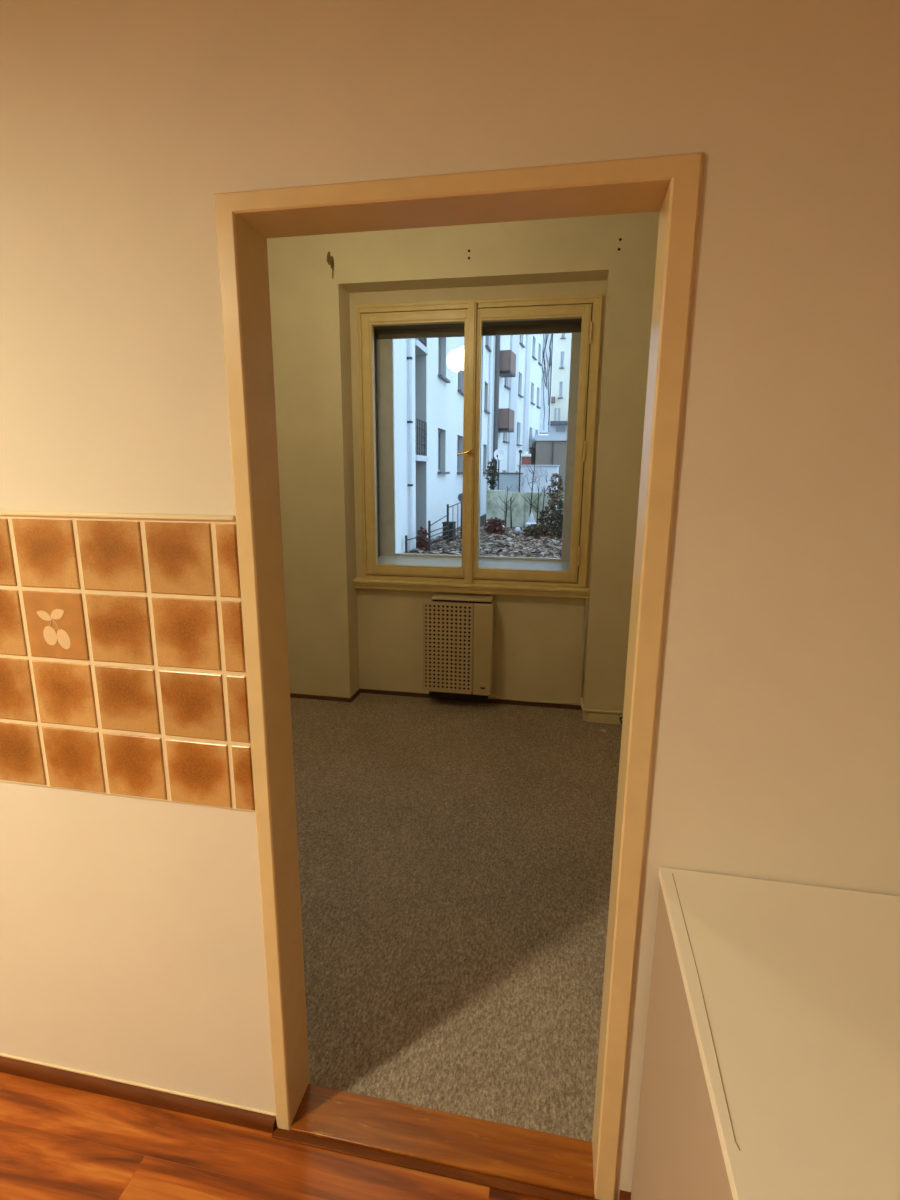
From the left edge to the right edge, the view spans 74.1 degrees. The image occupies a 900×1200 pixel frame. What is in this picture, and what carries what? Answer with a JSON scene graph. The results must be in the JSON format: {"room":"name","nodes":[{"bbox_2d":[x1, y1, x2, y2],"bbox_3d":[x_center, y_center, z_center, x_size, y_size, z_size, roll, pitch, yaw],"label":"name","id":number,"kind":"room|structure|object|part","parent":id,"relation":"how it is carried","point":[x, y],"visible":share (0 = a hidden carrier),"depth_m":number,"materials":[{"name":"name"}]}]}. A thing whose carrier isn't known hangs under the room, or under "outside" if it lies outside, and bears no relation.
{"room":"kitchen","nodes":[
{"label":"kitchen","id":0,"kind":"room"},
{"bbox_2d":[0,1072,543,1199],"bbox_3d":[-0.629,1.616,0.100,4.200,0.120,2.800,3,12,10],"label":"floor","id":1,"kind":"structure","parent":0,"point":[57,1142],"depth_m":1.36,"materials":[{"name":"brown wood"}]},
{"bbox_2d":[631,867,899,1199],"bbox_3d":[0.701,0.985,0.834,0.754,0.827,0.626,3,12,10],"label":"base cabinet","id":2,"kind":"object","parent":1,"relation":"on","point":[771,1071],"visible":1,"depth_m":0.82,"materials":[{"name":"white laminate"}]},
{"bbox_3d":[0.342,0.974,0.919,0.018,0.808,0.559,3,12,10],"label":"panel","id":3,"kind":"part","parent":2,"relation":"part of","materials":[{"name":"laminate"}]},
{"bbox_2d":[0,0,899,1199],"bbox_3d":[-0.346,-0.180,1.168,4.000,2.950,0.090,3,12,10],"label":"wall","id":4,"kind":"structure","parent":0,"point":[132,949],"depth_m":1.01,"materials":[{"name":"paint"}]},
{"bbox_2d":[0,510,254,811],"bbox_3d":[-1.071,0.112,1.319,1.348,0.622,0.011,3,12,10],"label":"tile backsplash","id":5,"kind":"structure","parent":4,"relation":"attached to","point":[123,667],"depth_m":1.24,"materials":[{"name":"tile"}]},
{"bbox_2d":[0,1053,275,1132],"bbox_3d":[-1.376,1.209,1.606,1.947,0.034,0.020,3,12,10],"label":"baseboard","id":6,"kind":"structure","parent":4,"relation":"attached to","point":[229,1113],"depth_m":1.49,"materials":[{"name":"brown wood"}]},
{"bbox_2d":[272,1128,597,1199],"bbox_3d":[-0.034,1.289,1.351,0.789,0.006,0.020,3,12,10],"label":"trim","id":7,"kind":"structure","parent":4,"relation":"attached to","point":[286,1135],"depth_m":1.35,"materials":[{"name":"brown wood"}]},
{"bbox_2d":[214,152,703,1199],"bbox_3d":[-0.012,0.305,1.211,0.789,2.028,0.120,3,12,10],"label":"door frame","id":8,"kind":"structure","parent":4,"relation":"in","point":[670,185],"depth_m":1.12,"materials":[{"name":"beige wood"}]},
{"bbox_2d":[619,1190,630,1199],"bbox_3d":[0.981,1.323,1.170,1.254,0.031,0.020,3,12,10],"label":"baseboard","id":9,"kind":"structure","parent":4,"relation":"attached to","point":[623,1195],"depth_m":1.28,"materials":[{"name":"brown wood"}]},
{"bbox_2d":[290,693,621,1141],"bbox_3d":[-0.093,1.032,2.843,4.200,0.124,2.714,3,12,10],"label":"carpet","id":10,"kind":"object","parent":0,"point":[455,857],"visible":0.33,"depth_m":2.21,"materials":[{"name":"grey carpet"}]},
{"bbox_2d":[587,712,622,724],"bbox_3d":[1.306,0.764,3.704,0.888,0.062,0.024,3,12,10],"label":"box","id":11,"kind":"object","parent":10,"relation":"on","point":[604,718],"visible":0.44,"depth_m":3.75,"materials":[{"name":"paint"}]},
{"bbox_2d":[267,211,659,720],"bbox_3d":[0.181,-0.752,3.868,4.000,2.950,0.490,3,12,10],"label":"wall","id":12,"kind":"structure","parent":0,"point":[343,638],"depth_m":3.66,"materials":[{"name":"paint"}]},
{"bbox_2d":[290,688,581,709],"bbox_3d":[-0.479,0.675,4.138,2.738,0.027,0.200,3,12,10],"label":"baseboard","id":13,"kind":"structure","parent":12,"relation":"attached to","point":[384,692],"depth_m":4.11,"materials":[{"name":"brown wood"}]},
{"bbox_2d":[353,294,602,597],"bbox_3d":[0.142,-0.942,3.838,1.558,1.788,0.324,3,12,10],"label":"window","id":14,"kind":"structure","parent":12,"relation":"in","point":[377,325],"depth_m":3.80,"materials":[{"name":"wood"}]},
{"bbox_3d":[-0.212,-0.965,3.833,0.702,1.642,0.054,3,12,10],"label":"sash","id":15,"kind":"part","parent":14,"relation":"part of","materials":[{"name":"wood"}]},
{"bbox_3d":[-0.181,-1.009,4.038,0.683,1.565,0.035,3,12,10],"label":"sash","id":16,"kind":"part","parent":14,"relation":"part of","materials":[{"name":"clear glass"}]},
{"bbox_3d":[0.094,-0.920,3.704,0.099,0.045,0.040,3,12,10],"label":"handle","id":17,"kind":"part","parent":14,"relation":"part of","materials":[{"name":"gold metal"}]},
{"bbox_3d":[0.153,-0.237,4.043,1.350,0.068,0.142,3,12,10],"label":"sill","id":18,"kind":"part","parent":14,"relation":"part of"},
{"bbox_3d":[0.507,-0.976,3.910,0.715,1.565,0.035,3,12,10],"label":"sash","id":19,"kind":"part","parent":14,"relation":"part of","materials":[{"name":"clear glass"}]},
{"bbox_3d":[0.478,-0.932,3.705,0.694,1.642,0.054,3,12,10],"label":"sash","id":20,"kind":"part","parent":14,"relation":"part of","materials":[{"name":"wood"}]},
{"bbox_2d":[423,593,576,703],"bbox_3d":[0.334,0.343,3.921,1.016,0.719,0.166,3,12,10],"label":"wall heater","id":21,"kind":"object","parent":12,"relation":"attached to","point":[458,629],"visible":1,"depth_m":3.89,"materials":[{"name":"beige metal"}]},
{"bbox_2d":[423,601,472,693],"bbox_3d":[-0.017,0.315,3.908,0.328,0.611,0.013,3,12,10],"label":"grille","id":22,"kind":"object","parent":21,"relation":"attached to","point":[447,625],"depth_m":3.90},
{"bbox_3d":[0.063,0.618,4.058,0.399,0.067,0.108,3,12,10],"label":"burner","id":23,"kind":"part","parent":21,"relation":"part of","materials":[{"name":"black metal"}]},
{"bbox_3d":[0.064,0.303,3.953,0.445,0.593,0.111,3,12,10],"label":"casing","id":24,"kind":"part","parent":21,"relation":"part of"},
{"bbox_2d":[431,593,493,603],"bbox_3d":[0.084,-0.008,3.909,0.397,0.030,0.141,3,12,10],"label":"vent","id":25,"kind":"object","parent":21,"relation":"attached to","point":[438,598],"depth_m":3.86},
{"bbox_2d":[580,598,622,713],"bbox_3d":[1.470,0.375,3.679,1.274,0.698,0.200,3,12,10],"label":"pipe","id":26,"kind":"object","parent":12,"relation":"attached to","point":[586,599],"visible":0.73,"depth_m":3.83,"materials":[{"name":"metal"}]},
{"label":"outside","id":27,"kind":"structure","parent":0,"visible":0},
{"bbox_2d":[416,514,561,557],"bbox_3d":[10.714,-7.467,45.862,23.000,0.300,86.900,3,12,10],"label":"ground","id":28,"kind":"structure","parent":27,"point":[483,517],"depth_m":17.22,"materials":[{"name":"soil"}]},
{"bbox_2d":[416,527,427,550],"bbox_3d":[-0.714,-1.580,15.772,0.366,0.737,0.349,-7,14,-33],"label":"shrub","id":29,"kind":"object","parent":28,"relation":"on","point":[423,543],"visible":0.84,"depth_m":15.71,"materials":[{"name":"red plant"}]},
{"bbox_2d":[405,493,461,552],"bbox_3d":[-0.224,-2.182,16.622,0.455,1.450,4.032,5,13,20],"label":"iron railing","id":30,"kind":"object","parent":28,"relation":"on","point":[459,495],"visible":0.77,"depth_m":16.62,"materials":[{"name":"metal"}]},
{"bbox_3d":[-1.097,-1.358,14.963,0.059,0.520,0.059,-2,12,-12],"label":"post","id":31,"kind":"part","parent":30,"relation":"part of","materials":[{"name":"metal"}]},
{"bbox_3d":[-0.530,-1.604,15.320,0.059,0.860,0.059,8,14,32],"label":"post","id":32,"kind":"part","parent":30,"relation":"part of","materials":[{"name":"metal"}]},
{"bbox_3d":[-0.066,-2.164,17.192,0.059,1.180,0.059,-2,12,-12],"label":"post","id":33,"kind":"part","parent":30,"relation":"part of","materials":[{"name":"metal"}]},
{"bbox_3d":[0.364,-2.471,18.500,0.059,1.240,0.059,8,14,32],"label":"post","id":34,"kind":"part","parent":30,"relation":"part of","materials":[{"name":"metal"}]},
{"bbox_2d":[393,336,492,552],"bbox_3d":[-0.882,-10.152,18.988,1.940,16.000,24.200,3,12,10],"label":"apartment building","id":35,"kind":"structure","parent":28,"relation":"on","point":[428,372],"depth_m":17.58,"materials":[{"name":"paint"}]},
{"bbox_3d":[-0.768,-7.263,15.774,0.032,0.934,1.269,3,12,10],"label":"railing","id":36,"kind":"part","parent":35,"relation":"part of","materials":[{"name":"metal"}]},
{"bbox_3d":[-0.791,-4.446,16.375,0.032,0.934,1.269,3,12,10],"label":"railing","id":37,"kind":"part","parent":35,"relation":"part of","materials":[{"name":"metal"}]},
{"bbox_3d":[-0.437,-7.621,18.574,0.001,1.330,1.220,3,12,10],"label":"pane","id":38,"kind":"part","parent":35,"relation":"part of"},
{"bbox_3d":[-0.459,-4.805,19.176,0.001,1.330,1.220,3,12,10],"label":"pane","id":39,"kind":"part","parent":35,"relation":"part of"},
{"bbox_3d":[-0.187,-6.925,18.673,0.160,0.070,1.340,3,12,10],"label":"sill","id":40,"kind":"part","parent":35,"relation":"part of","materials":[{"name":"metal"}]},
{"bbox_3d":[0.187,-5.507,22.486,0.001,1.330,1.270,3,12,10],"label":"pane","id":41,"kind":"part","parent":35,"relation":"part of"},
{"bbox_3d":[0.209,-8.323,21.884,0.001,1.330,1.270,3,12,10],"label":"pane","id":42,"kind":"part","parent":35,"relation":"part of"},
{"bbox_2d":[442,521,455,541],"bbox_3d":[-0.026,-2.063,18.039,0.360,0.590,0.440,3,12,10],"label":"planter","id":43,"kind":"object","parent":28,"relation":"on","point":[451,523],"visible":0.61,"depth_m":17.86,"materials":[{"name":"black plastic"}]},
{"bbox_2d":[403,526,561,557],"bbox_3d":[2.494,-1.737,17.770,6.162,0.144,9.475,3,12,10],"label":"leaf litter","id":44,"kind":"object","parent":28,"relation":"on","point":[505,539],"visible":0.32,"depth_m":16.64,"materials":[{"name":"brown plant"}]},
{"bbox_2d":[514,527,520,532],"bbox_3d":[2.283,-2.357,20.230,0.233,0.235,0.236,3,12,10],"label":"stone","id":45,"kind":"object","parent":44,"relation":"on","point":[517,529],"visible":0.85,"depth_m":20.16,"materials":[{"name":"white stone"}]},
{"bbox_2d":[485,459,498,489],"bbox_3d":[1.712,-4.426,24.374,0.606,2.630,0.587,3,12,10],"label":"evergreen shrub","id":46,"kind":"object","parent":28,"relation":"on","point":[490,473],"visible":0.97,"depth_m":24.19,"materials":[{"name":"green plant"}]},
{"bbox_2d":[483,517,505,533],"bbox_3d":[1.514,-2.464,20.047,0.746,0.655,0.720,-6,14,-28],"label":"shrub","id":47,"kind":"object","parent":28,"relation":"on","point":[493,523],"visible":0.91,"depth_m":19.93,"materials":[{"name":"red plant"}]},
{"bbox_2d":[494,449,504,489],"bbox_3d":[1.933,-4.641,24.394,0.354,3.006,0.592,10,15,38],"label":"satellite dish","id":48,"kind":"object","parent":28,"relation":"on","point":[499,454],"visible":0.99,"depth_m":24.25,"materials":[{"name":"metal"}]},
{"bbox_2d":[497,486,512,527],"bbox_3d":[1.977,-3.317,21.492,0.715,1.672,0.184,6,13,24],"label":"sapling","id":49,"kind":"object","parent":28,"relation":"on","point":[511,486],"visible":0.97,"depth_m":21.43,"materials":[{"name":"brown plant"}]},
{"bbox_2d":[495,473,522,492],"bbox_3d":[2.492,-4.423,25.648,1.200,2.065,0.890,3,12,10],"label":"garden shed","id":50,"kind":"object","parent":28,"relation":"on","point":[506,480],"visible":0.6,"depth_m":25.16,"materials":[{"name":"metal"}]},
{"bbox_2d":[507,496,515,527],"bbox_3d":[2.175,-3.178,21.729,0.413,1.305,0.234,3,12,10],"label":"sapling","id":51,"kind":"object","parent":28,"relation":"on","point":[511,500],"visible":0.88,"depth_m":21.73,"materials":[{"name":"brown plant"}]},
{"bbox_2d":[491,334,542,489],"bbox_3d":[4.062,-14.627,37.724,2.530,17.000,14.744,4,13,17],"label":"apartment building","id":52,"kind":"structure","parent":28,"relation":"on","point":[517,359],"depth_m":35.88,"materials":[{"name":"paint"}]},
{"bbox_2d":[519,450,521,490],"bbox_3d":[2.897,-4.737,24.894,0.140,3.000,0.140,3,12,10],"label":"lamp post","id":53,"kind":"object","parent":28,"relation":"on","point":[520,451],"visible":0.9,"depth_m":24.71,"materials":[{"name":"metal"}]},
{"bbox_2d":[486,490,563,527],"bbox_3d":[3.337,-3.452,22.706,3.900,1.408,0.203,3,12,10],"label":"wall","id":54,"kind":"structure","parent":28,"relation":"on","point":[520,507],"depth_m":22.77,"materials":[{"name":"concrete"}]},
{"bbox_2d":[521,451,530,464],"bbox_3d":[3.841,-5.998,30.499,0.500,3.140,0.480,3,12,10],"label":"chimney","id":55,"kind":"object","parent":28,"relation":"on","point":[525,460],"visible":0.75,"depth_m":30.07,"materials":[{"name":"red brick"}]},
{"bbox_2d":[525,512,536,526],"bbox_3d":[2.722,-2.558,19.999,0.406,0.780,0.395,3,12,10],"label":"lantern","id":56,"kind":"object","parent":28,"relation":"on","point":[531,520],"visible":0.62,"depth_m":19.89,"materials":[{"name":"metal"}]},
{"bbox_2d":[519,458,544,516],"bbox_3d":[2.965,-3.958,22.140,1.063,2.671,0.246,3,12,10],"label":"sapling","id":57,"kind":"object","parent":28,"relation":"on","point":[535,458],"visible":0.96,"depth_m":22.08,"materials":[{"name":"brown plant"}]},
{"bbox_2d":[525,482,543,524],"bbox_3d":[2.946,-3.243,20.943,0.621,1.771,0.220,3,12,10],"label":"sapling","id":58,"kind":"object","parent":28,"relation":"on","point":[539,482],"visible":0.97,"depth_m":20.92,"materials":[{"name":"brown plant"}]},
{"bbox_2d":[524,524,548,538],"bbox_3d":[2.758,-2.172,19.230,0.855,0.595,0.833,3,12,10],"label":"bare shrub","id":59,"kind":"object","parent":28,"relation":"on","point":[533,529],"visible":0.81,"depth_m":19.09,"materials":[{"name":"green plant"}]},
{"bbox_2d":[516,465,559,492],"bbox_3d":[3.962,-4.846,26.880,1.840,2.400,2.180,3,12,10],"label":"garden shed","id":60,"kind":"object","parent":28,"relation":"on","point":[542,474],"visible":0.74,"depth_m":25.76,"materials":[{"name":"white paint"}]},
{"bbox_2d":[535,485,548,520],"bbox_3d":[3.256,-3.237,21.129,0.479,1.687,0.210,3,12,10],"label":"sapling","id":61,"kind":"object","parent":28,"relation":"on","point":[544,490],"visible":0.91,"depth_m":21.03,"materials":[{"name":"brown plant"}]},
{"bbox_2d":[535,435,566,491],"bbox_3d":[8.970,-9.616,44.081,5.180,4.620,6.300,3,12,10],"label":"house","id":62,"kind":"structure","parent":28,"relation":"on","point":[550,449],"depth_m":41.25,"materials":[{"name":"metal"}]},
{"bbox_2d":[538,499,563,538],"bbox_3d":[3.563,-2.491,19.239,1.520,1.547,1.451,3,12,10],"label":"bare shrub","id":63,"kind":"object","parent":28,"relation":"on","point":[556,517],"visible":0.49,"depth_m":19.06,"materials":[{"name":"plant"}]},
{"bbox_2d":[547,473,563,509],"bbox_3d":[3.821,-3.546,21.652,0.676,2.080,0.660,3,12,10],"label":"shrub","id":64,"kind":"object","parent":28,"relation":"on","point":[553,496],"visible":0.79,"depth_m":21.50,"materials":[{"name":"orange plant"}]},
{"bbox_2d":[548,333,571,434],"bbox_3d":[11.712,-17.153,48.634,6.950,17.500,4.750,3,12,10],"label":"apartment building","id":65,"kind":"structure","parent":28,"relation":"on","point":[558,417],"depth_m":49.37,"materials":[{"name":"paint"}]},
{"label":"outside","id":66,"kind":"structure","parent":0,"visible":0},
{"bbox_2d":[539,334,553,433],"bbox_3d":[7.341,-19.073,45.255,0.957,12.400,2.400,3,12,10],"label":"apartment building","id":67,"kind":"structure","parent":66,"point":[548,339],"depth_m":44.77,"materials":[{"name":"white paint"}]}
]}

